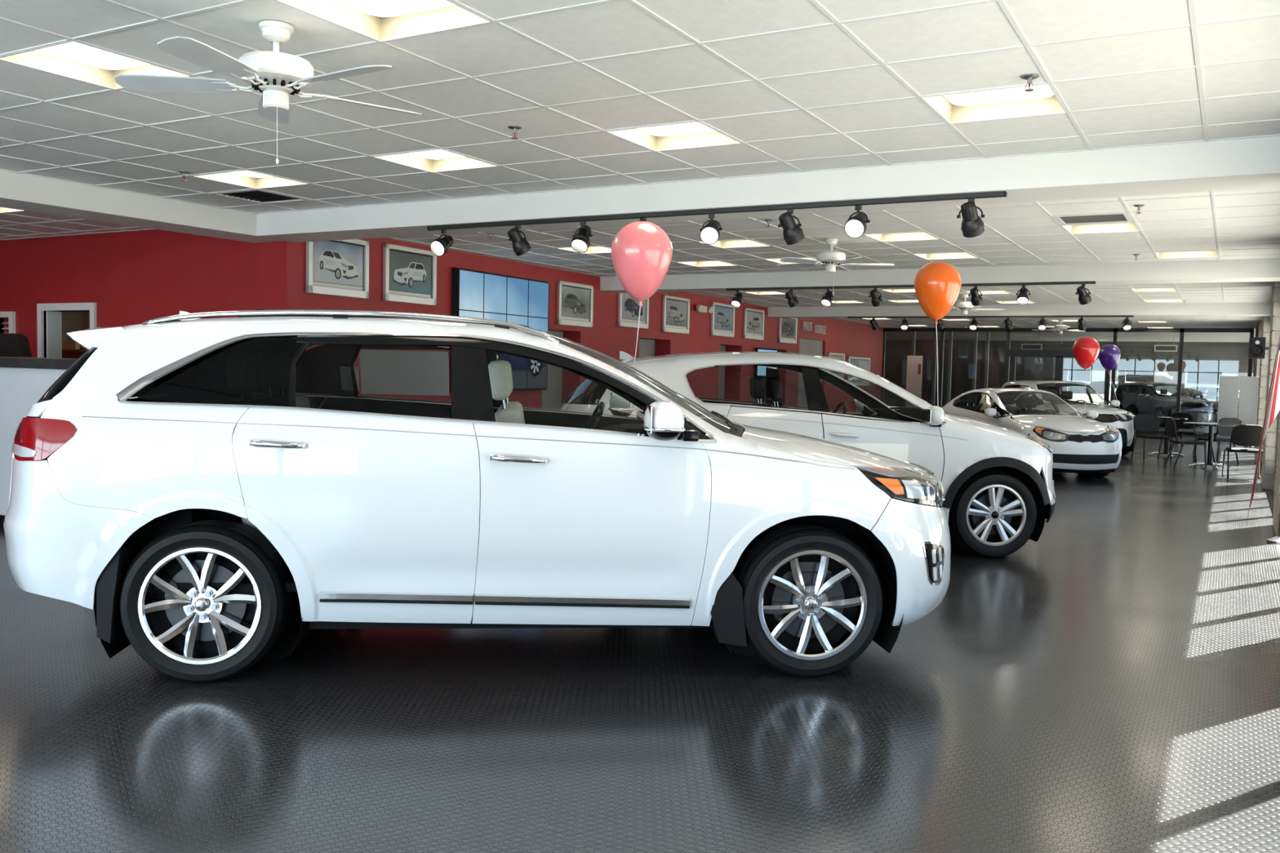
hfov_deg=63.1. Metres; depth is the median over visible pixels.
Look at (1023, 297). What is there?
track spotlight
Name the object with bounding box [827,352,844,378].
framed poster
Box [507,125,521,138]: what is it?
sprinkler
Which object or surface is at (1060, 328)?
ceiling fan
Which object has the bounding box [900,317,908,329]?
track spotlight
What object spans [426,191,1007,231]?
track
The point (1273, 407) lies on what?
flag
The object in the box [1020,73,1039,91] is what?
sprinkler
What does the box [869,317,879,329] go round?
track spotlight
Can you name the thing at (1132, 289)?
ceiling light
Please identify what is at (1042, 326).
track spotlight
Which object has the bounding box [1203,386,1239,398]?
hatchback
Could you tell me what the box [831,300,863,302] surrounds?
ceiling light
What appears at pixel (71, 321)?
wall
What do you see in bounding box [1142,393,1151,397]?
mirror
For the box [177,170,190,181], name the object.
sprinkler
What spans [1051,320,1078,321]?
ceiling light
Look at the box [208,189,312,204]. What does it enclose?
ceiling vent
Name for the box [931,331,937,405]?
column
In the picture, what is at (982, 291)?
ceiling light
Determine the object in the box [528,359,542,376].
picture
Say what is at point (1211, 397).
hatchback
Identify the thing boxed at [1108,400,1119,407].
mirror
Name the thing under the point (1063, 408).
hood
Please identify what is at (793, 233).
track spotlight
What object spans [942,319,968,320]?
ceiling light
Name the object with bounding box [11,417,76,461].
tail light
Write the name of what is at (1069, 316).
track
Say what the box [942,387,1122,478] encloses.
car
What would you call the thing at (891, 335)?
ceiling
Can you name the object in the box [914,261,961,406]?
balloon
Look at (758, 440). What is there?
hood
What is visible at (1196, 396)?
mirror
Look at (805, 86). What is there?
ceiling
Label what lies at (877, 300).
track spotlight
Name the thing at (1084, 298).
track spotlight
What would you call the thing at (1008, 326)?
track spotlight
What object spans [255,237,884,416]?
wall
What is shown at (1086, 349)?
balloon
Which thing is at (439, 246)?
track spotlight
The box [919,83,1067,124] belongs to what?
ceiling light
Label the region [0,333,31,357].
office chair
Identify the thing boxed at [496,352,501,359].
picture
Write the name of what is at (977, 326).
ceiling light
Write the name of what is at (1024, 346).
hanging sign
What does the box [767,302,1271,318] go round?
beam
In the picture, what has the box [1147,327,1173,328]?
ceiling light
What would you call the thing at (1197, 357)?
window
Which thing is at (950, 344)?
column
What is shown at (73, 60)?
ceiling light
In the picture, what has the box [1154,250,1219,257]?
ceiling light
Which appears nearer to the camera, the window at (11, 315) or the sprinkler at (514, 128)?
the sprinkler at (514, 128)
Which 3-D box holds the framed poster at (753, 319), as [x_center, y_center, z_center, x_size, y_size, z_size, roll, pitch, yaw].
[2.368,-2.126,21.670,0.053,0.630,1.075,3,4,27]
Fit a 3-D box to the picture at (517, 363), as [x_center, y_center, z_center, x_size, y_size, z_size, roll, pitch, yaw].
[-1.681,-0.968,13.717,0.001,0.460,1.640,3,4,27]
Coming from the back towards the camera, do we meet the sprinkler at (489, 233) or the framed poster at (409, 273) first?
the framed poster at (409, 273)
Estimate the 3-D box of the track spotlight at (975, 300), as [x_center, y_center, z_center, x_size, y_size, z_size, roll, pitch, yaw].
[4.251,-1.655,13.213,0.200,0.250,0.157,0,3,-22]
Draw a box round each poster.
[306,239,368,298]
[382,243,436,306]
[556,280,593,327]
[617,293,648,328]
[662,294,689,333]
[710,302,735,337]
[742,307,764,340]
[777,318,797,343]
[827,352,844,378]
[846,356,870,386]
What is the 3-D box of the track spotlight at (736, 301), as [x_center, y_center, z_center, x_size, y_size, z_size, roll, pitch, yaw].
[1.381,-1.810,14.802,0.170,0.248,0.214,4,4,37]
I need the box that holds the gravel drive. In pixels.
[888,406,1217,433]
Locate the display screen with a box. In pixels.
[754,347,777,377]
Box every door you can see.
[542,330,563,409]
[639,338,655,357]
[718,345,725,400]
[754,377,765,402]
[797,337,822,408]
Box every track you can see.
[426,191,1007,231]
[725,280,1095,290]
[847,315,1133,318]
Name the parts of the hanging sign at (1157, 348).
sign frame, sign panel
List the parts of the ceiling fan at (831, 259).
blade panel, blade panel, blade panel, blade panel, blade panel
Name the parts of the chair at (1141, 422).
leg, post, leg, backrest, seat, leg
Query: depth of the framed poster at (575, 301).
15.21 m
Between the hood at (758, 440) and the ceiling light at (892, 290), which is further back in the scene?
the ceiling light at (892, 290)
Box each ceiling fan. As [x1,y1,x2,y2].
[114,20,421,164]
[777,238,894,294]
[950,293,1004,328]
[1031,319,1084,343]
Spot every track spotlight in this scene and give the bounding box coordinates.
[430,229,453,256]
[506,224,531,256]
[570,221,592,253]
[638,217,646,221]
[700,213,722,244]
[731,290,743,307]
[777,208,804,244]
[785,288,799,307]
[821,288,833,306]
[844,204,870,238]
[868,288,882,306]
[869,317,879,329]
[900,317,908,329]
[937,319,943,330]
[956,198,984,237]
[968,285,982,306]
[968,317,977,330]
[1003,317,1013,330]
[1016,284,1030,305]
[1037,317,1047,330]
[1075,284,1091,304]
[1076,317,1086,330]
[1121,316,1132,330]
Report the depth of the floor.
4.25 m
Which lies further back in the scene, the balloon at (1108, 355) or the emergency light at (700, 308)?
the emergency light at (700, 308)
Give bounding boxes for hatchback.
[1171,386,1239,422]
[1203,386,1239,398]
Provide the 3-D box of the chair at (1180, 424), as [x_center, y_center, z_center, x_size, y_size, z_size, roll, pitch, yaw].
[10.792,0.136,20.550,0.544,0.824,0.504,-1,4,-35]
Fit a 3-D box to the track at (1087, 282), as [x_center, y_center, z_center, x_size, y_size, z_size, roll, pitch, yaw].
[3.349,-1.841,13.696,4.862,0.034,0.040,3,4,29]
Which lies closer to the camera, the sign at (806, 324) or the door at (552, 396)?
the door at (552, 396)
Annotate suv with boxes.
[3,309,951,682]
[559,351,1055,558]
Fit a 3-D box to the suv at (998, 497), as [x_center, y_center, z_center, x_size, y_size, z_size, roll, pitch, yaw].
[1.376,0.197,9.088,4.317,1.673,2.242,1,3,0]
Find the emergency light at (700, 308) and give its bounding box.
[696,304,713,313]
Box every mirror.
[849,399,871,415]
[922,405,944,426]
[984,408,1001,417]
[1085,409,1098,419]
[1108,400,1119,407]
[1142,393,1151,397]
[1193,394,1199,398]
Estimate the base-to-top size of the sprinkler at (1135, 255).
0.065 m
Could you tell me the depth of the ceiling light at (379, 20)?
4.27 m
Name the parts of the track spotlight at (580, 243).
bulb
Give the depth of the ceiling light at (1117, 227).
9.75 m
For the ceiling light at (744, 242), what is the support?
attached to the ceiling at (805, 86)
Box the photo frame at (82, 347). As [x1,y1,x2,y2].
[80,344,87,349]
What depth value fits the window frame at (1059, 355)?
28.90 m
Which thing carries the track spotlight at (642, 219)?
attached to the track at (1000, 193)
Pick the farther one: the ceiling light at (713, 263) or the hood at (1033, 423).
the hood at (1033, 423)
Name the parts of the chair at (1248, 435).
leg, leg, post, seat, backrest, leg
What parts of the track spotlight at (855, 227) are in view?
bulb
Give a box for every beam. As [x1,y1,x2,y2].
[0,169,285,243]
[254,135,1279,242]
[600,258,1279,293]
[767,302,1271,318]
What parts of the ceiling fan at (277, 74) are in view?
blade panel, blade panel, blade panel, down rod, pull chain, blade panel, blade panel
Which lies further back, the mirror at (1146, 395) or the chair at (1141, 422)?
the mirror at (1146, 395)
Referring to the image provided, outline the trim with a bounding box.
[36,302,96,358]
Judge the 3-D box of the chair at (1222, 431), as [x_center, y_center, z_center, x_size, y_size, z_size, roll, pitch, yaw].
[10.133,0.248,18.287,0.504,0.824,0.544,1,3,-13]
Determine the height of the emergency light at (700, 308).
0.141 m
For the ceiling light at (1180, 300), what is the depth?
18.23 m
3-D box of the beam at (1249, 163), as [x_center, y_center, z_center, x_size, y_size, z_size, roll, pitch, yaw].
[0.237,-1.792,7.974,8.690,0.365,0.520,3,4,29]
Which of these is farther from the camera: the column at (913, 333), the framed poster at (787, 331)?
the column at (913, 333)
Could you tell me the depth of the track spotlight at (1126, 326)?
18.99 m
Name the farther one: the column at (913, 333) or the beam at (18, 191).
the column at (913, 333)
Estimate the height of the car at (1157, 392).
1.453 m
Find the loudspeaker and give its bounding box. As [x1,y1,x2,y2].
[1248,337,1269,359]
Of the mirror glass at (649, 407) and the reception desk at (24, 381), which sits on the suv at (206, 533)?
the mirror glass at (649, 407)
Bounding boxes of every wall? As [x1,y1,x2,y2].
[0,229,302,402]
[61,311,89,348]
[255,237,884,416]
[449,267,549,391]
[1253,281,1279,536]
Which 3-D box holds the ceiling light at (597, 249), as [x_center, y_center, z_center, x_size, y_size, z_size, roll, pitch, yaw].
[-0.561,-2.111,12.209,0.610,0.088,0.610,3,4,29]
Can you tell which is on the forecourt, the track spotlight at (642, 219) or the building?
the building
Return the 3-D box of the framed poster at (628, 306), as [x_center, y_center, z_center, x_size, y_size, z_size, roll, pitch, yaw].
[-0.101,-1.909,16.869,0.053,0.620,1.000,3,4,27]
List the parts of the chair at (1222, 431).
leg, seat, leg, post, leg, backrest, leg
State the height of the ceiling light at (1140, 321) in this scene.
0.088 m
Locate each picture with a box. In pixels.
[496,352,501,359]
[499,353,545,370]
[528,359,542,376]
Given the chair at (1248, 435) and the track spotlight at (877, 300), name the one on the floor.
the chair at (1248, 435)
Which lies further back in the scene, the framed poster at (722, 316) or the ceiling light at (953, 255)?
the framed poster at (722, 316)
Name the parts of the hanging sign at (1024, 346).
sign panel, sign frame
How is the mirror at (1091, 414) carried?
attached to the car at (1081, 445)
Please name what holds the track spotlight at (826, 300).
attached to the track at (1087, 282)
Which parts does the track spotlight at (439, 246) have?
bulb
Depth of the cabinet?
22.53 m
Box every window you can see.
[0,311,15,333]
[883,339,1253,407]
[1275,411,1279,471]
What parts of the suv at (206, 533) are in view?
glass, cargo trim, hub plate, glass, seat, door handle, seat, glass, roof panel, door, quarter panel, sunroof glass, moulding, moulding, door, quarter panel, window trim, window trim, window trim, window trim, window trim, handle mount, head rest post, seat, seat, door handle, door, moulding, moulding, door, mirror arm, mirror arm, hub plate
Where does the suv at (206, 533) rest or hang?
on the floor
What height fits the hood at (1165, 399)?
0.150 m
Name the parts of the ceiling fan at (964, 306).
blade panel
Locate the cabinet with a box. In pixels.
[1216,376,1259,448]
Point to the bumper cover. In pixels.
(1053, 493)
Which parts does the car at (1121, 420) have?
quarter panel, glass, roof panel, seat, seat, quarter panel, door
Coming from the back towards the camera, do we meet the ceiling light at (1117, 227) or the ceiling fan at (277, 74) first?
the ceiling light at (1117, 227)
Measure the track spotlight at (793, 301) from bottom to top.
0.250 m
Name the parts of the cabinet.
panel, panel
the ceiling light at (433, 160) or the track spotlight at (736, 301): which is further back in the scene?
the track spotlight at (736, 301)
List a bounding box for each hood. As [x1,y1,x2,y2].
[711,421,938,486]
[894,408,1035,438]
[1011,414,1107,432]
[1046,404,1127,414]
[1156,396,1207,403]
[1206,398,1239,402]
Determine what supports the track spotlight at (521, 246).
attached to the track at (1000, 193)
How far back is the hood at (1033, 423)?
15.01 m
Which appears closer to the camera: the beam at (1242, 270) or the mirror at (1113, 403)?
the beam at (1242, 270)
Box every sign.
[803,321,826,334]
[1021,332,1042,349]
[1154,332,1177,351]
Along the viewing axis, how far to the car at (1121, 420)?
20.01 m
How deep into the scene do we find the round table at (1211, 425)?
17.41 m
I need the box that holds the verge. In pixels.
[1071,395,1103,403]
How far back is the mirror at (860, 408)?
9.98 m
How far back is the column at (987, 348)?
33.42 m
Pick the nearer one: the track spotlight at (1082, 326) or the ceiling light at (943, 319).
the track spotlight at (1082, 326)
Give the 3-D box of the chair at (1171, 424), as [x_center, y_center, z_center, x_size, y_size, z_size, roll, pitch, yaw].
[9.072,0.276,17.350,0.544,0.824,0.504,2,3,11]
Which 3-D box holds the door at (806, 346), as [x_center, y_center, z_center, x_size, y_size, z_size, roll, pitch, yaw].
[4.124,-0.997,25.394,0.112,2.240,2.000,3,4,27]
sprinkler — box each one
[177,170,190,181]
[486,232,493,239]
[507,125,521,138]
[764,218,772,226]
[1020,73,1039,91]
[1132,253,1140,260]
[1133,204,1144,213]
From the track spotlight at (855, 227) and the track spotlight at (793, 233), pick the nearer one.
the track spotlight at (855, 227)
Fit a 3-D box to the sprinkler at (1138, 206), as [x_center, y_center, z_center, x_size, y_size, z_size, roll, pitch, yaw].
[3.936,-1.715,8.227,0.080,0.065,0.080,3,4,29]
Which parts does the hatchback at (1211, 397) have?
quarter panel, roof panel, quarter panel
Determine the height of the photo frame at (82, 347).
0.170 m
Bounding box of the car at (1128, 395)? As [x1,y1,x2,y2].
[1114,382,1213,427]
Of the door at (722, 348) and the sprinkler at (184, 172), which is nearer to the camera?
the sprinkler at (184, 172)
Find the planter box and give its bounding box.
[62,335,79,349]
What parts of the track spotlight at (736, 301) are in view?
bulb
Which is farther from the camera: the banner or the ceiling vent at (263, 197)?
the banner
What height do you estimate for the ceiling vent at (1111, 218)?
0.044 m
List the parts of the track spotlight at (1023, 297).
bulb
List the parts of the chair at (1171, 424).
leg, backrest, leg, post, seat, leg, leg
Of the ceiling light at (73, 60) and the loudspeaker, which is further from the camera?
the loudspeaker
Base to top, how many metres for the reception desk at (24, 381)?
1.420 m
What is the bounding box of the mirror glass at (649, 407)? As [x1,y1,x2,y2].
[646,404,652,433]
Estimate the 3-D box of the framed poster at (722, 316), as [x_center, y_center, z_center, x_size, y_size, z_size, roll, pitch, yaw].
[1.609,-2.061,20.192,0.053,0.630,1.080,3,4,27]
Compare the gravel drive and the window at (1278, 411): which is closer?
the window at (1278, 411)
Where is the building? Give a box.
[1067,369,1253,394]
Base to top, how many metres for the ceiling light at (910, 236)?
0.088 m
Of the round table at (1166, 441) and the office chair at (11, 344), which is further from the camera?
the round table at (1166, 441)
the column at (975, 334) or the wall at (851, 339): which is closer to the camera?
the wall at (851, 339)
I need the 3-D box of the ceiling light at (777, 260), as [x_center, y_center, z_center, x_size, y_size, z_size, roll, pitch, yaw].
[1.932,-2.092,12.898,0.610,0.088,0.610,3,4,29]
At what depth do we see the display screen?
22.08 m
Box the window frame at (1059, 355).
[880,328,1254,437]
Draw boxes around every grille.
[1067,434,1102,442]
[1092,413,1118,422]
[1184,402,1203,407]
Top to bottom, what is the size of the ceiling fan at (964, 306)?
0.569 m
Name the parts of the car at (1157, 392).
quarter panel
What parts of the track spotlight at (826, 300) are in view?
bulb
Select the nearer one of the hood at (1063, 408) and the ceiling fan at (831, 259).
the ceiling fan at (831, 259)
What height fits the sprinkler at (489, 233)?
0.065 m
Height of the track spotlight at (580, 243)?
0.248 m
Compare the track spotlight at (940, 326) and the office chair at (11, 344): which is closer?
the office chair at (11, 344)
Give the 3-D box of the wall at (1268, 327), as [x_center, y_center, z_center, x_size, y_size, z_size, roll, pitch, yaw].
[7.214,-0.544,11.588,0.244,3.220,35.100,3,4,29]
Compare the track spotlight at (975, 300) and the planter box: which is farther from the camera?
the planter box
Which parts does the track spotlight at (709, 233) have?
bulb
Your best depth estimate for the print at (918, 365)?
29.51 m
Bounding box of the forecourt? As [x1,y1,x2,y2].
[892,392,1110,407]
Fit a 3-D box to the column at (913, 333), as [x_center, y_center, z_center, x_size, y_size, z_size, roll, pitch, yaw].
[8.692,-1.688,33.262,0.090,2.950,0.100,3,4,29]
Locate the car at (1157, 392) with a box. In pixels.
[1108,382,1172,403]
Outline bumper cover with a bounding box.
[1051,480,1055,498]
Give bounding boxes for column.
[911,331,915,355]
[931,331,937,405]
[946,331,952,403]
[972,331,977,390]
[983,331,990,388]
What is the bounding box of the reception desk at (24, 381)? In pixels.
[0,356,78,525]
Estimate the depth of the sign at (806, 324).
25.31 m
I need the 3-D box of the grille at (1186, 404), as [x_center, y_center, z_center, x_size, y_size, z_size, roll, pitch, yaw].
[17.048,-0.681,32.157,0.621,0.201,0.193,1,3,-5]
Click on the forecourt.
(1073, 393)
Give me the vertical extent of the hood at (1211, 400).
0.212 m
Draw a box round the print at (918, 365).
[917,364,920,374]
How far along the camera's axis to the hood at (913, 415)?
8.54 m
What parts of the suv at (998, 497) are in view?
glass, roof panel, door, quarter panel, seat, quarter panel, door, seat, window trim, window trim, window trim, window trim, door, door handle, door, hub plate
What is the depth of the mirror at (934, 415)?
7.99 m
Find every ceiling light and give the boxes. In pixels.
[0,40,192,89]
[0,207,22,213]
[191,169,308,188]
[275,0,493,42]
[372,148,499,172]
[558,245,611,253]
[604,120,743,151]
[676,260,736,266]
[697,239,771,248]
[746,291,785,294]
[763,257,818,263]
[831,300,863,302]
[863,231,939,241]
[882,288,915,292]
[888,299,918,302]
[912,252,977,259]
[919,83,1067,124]
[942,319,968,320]
[966,290,1011,293]
[977,325,999,327]
[995,301,1034,303]
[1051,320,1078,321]
[1060,222,1140,234]
[1131,288,1177,291]
[1138,320,1167,322]
[1142,298,1183,302]
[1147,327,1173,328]
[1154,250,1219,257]
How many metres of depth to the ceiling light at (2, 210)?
10.09 m
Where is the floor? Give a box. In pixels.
[0,433,1279,852]
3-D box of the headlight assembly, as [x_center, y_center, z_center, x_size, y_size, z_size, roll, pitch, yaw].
[1.516,0.350,5.876,0.587,0.294,0.812,3,4,29]
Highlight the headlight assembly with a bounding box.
[889,461,944,507]
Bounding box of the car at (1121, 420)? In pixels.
[1000,380,1136,456]
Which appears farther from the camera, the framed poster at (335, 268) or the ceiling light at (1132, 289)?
the ceiling light at (1132, 289)
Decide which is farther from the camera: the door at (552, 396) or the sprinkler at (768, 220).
the door at (552, 396)
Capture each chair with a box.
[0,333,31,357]
[1130,413,1171,461]
[1164,417,1206,469]
[1168,412,1206,455]
[1193,417,1241,465]
[1222,424,1263,479]
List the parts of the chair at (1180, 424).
backrest, seat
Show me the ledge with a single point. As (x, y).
(66, 353)
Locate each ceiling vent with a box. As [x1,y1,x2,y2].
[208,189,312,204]
[1052,212,1133,225]
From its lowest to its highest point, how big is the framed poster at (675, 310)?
0.630 m
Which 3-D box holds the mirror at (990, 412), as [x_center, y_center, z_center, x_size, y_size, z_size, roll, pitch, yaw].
[5.330,-0.204,15.753,0.248,0.144,0.164,3,4,29]
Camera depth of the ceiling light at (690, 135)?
6.38 m
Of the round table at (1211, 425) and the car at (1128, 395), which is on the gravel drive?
the car at (1128, 395)
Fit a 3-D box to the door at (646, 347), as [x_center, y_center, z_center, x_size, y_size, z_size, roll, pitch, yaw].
[-0.021,-0.526,17.874,0.112,1.950,1.190,3,4,27]
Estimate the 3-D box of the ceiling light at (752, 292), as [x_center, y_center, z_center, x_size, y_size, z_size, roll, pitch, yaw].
[2.222,-2.390,18.334,0.610,0.088,0.610,3,4,29]
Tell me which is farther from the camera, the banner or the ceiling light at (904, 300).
the banner
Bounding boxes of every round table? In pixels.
[1146,416,1187,457]
[1182,422,1238,469]
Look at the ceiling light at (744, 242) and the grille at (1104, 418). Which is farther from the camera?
the grille at (1104, 418)
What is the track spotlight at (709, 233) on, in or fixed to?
attached to the track at (1000, 193)
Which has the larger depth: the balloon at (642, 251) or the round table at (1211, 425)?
the round table at (1211, 425)
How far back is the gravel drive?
31.50 m
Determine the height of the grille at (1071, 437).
0.115 m
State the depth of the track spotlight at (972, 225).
6.66 m
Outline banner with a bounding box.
[905,355,923,407]
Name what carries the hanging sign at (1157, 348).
hanging from the ceiling at (891, 335)
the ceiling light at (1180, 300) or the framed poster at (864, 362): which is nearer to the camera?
the ceiling light at (1180, 300)
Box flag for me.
[1245,337,1279,544]
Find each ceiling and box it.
[0,0,1279,328]
[885,328,1255,342]
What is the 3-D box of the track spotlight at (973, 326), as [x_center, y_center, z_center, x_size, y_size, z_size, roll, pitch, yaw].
[6.508,-2.003,20.350,0.170,0.248,0.214,3,4,34]
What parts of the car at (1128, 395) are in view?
door, glass, quarter panel, door, roof panel, seat, quarter panel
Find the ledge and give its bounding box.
[62,348,88,358]
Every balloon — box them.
[610,221,672,407]
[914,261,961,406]
[1072,336,1099,403]
[1097,344,1120,406]
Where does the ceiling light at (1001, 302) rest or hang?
attached to the ceiling at (805, 86)

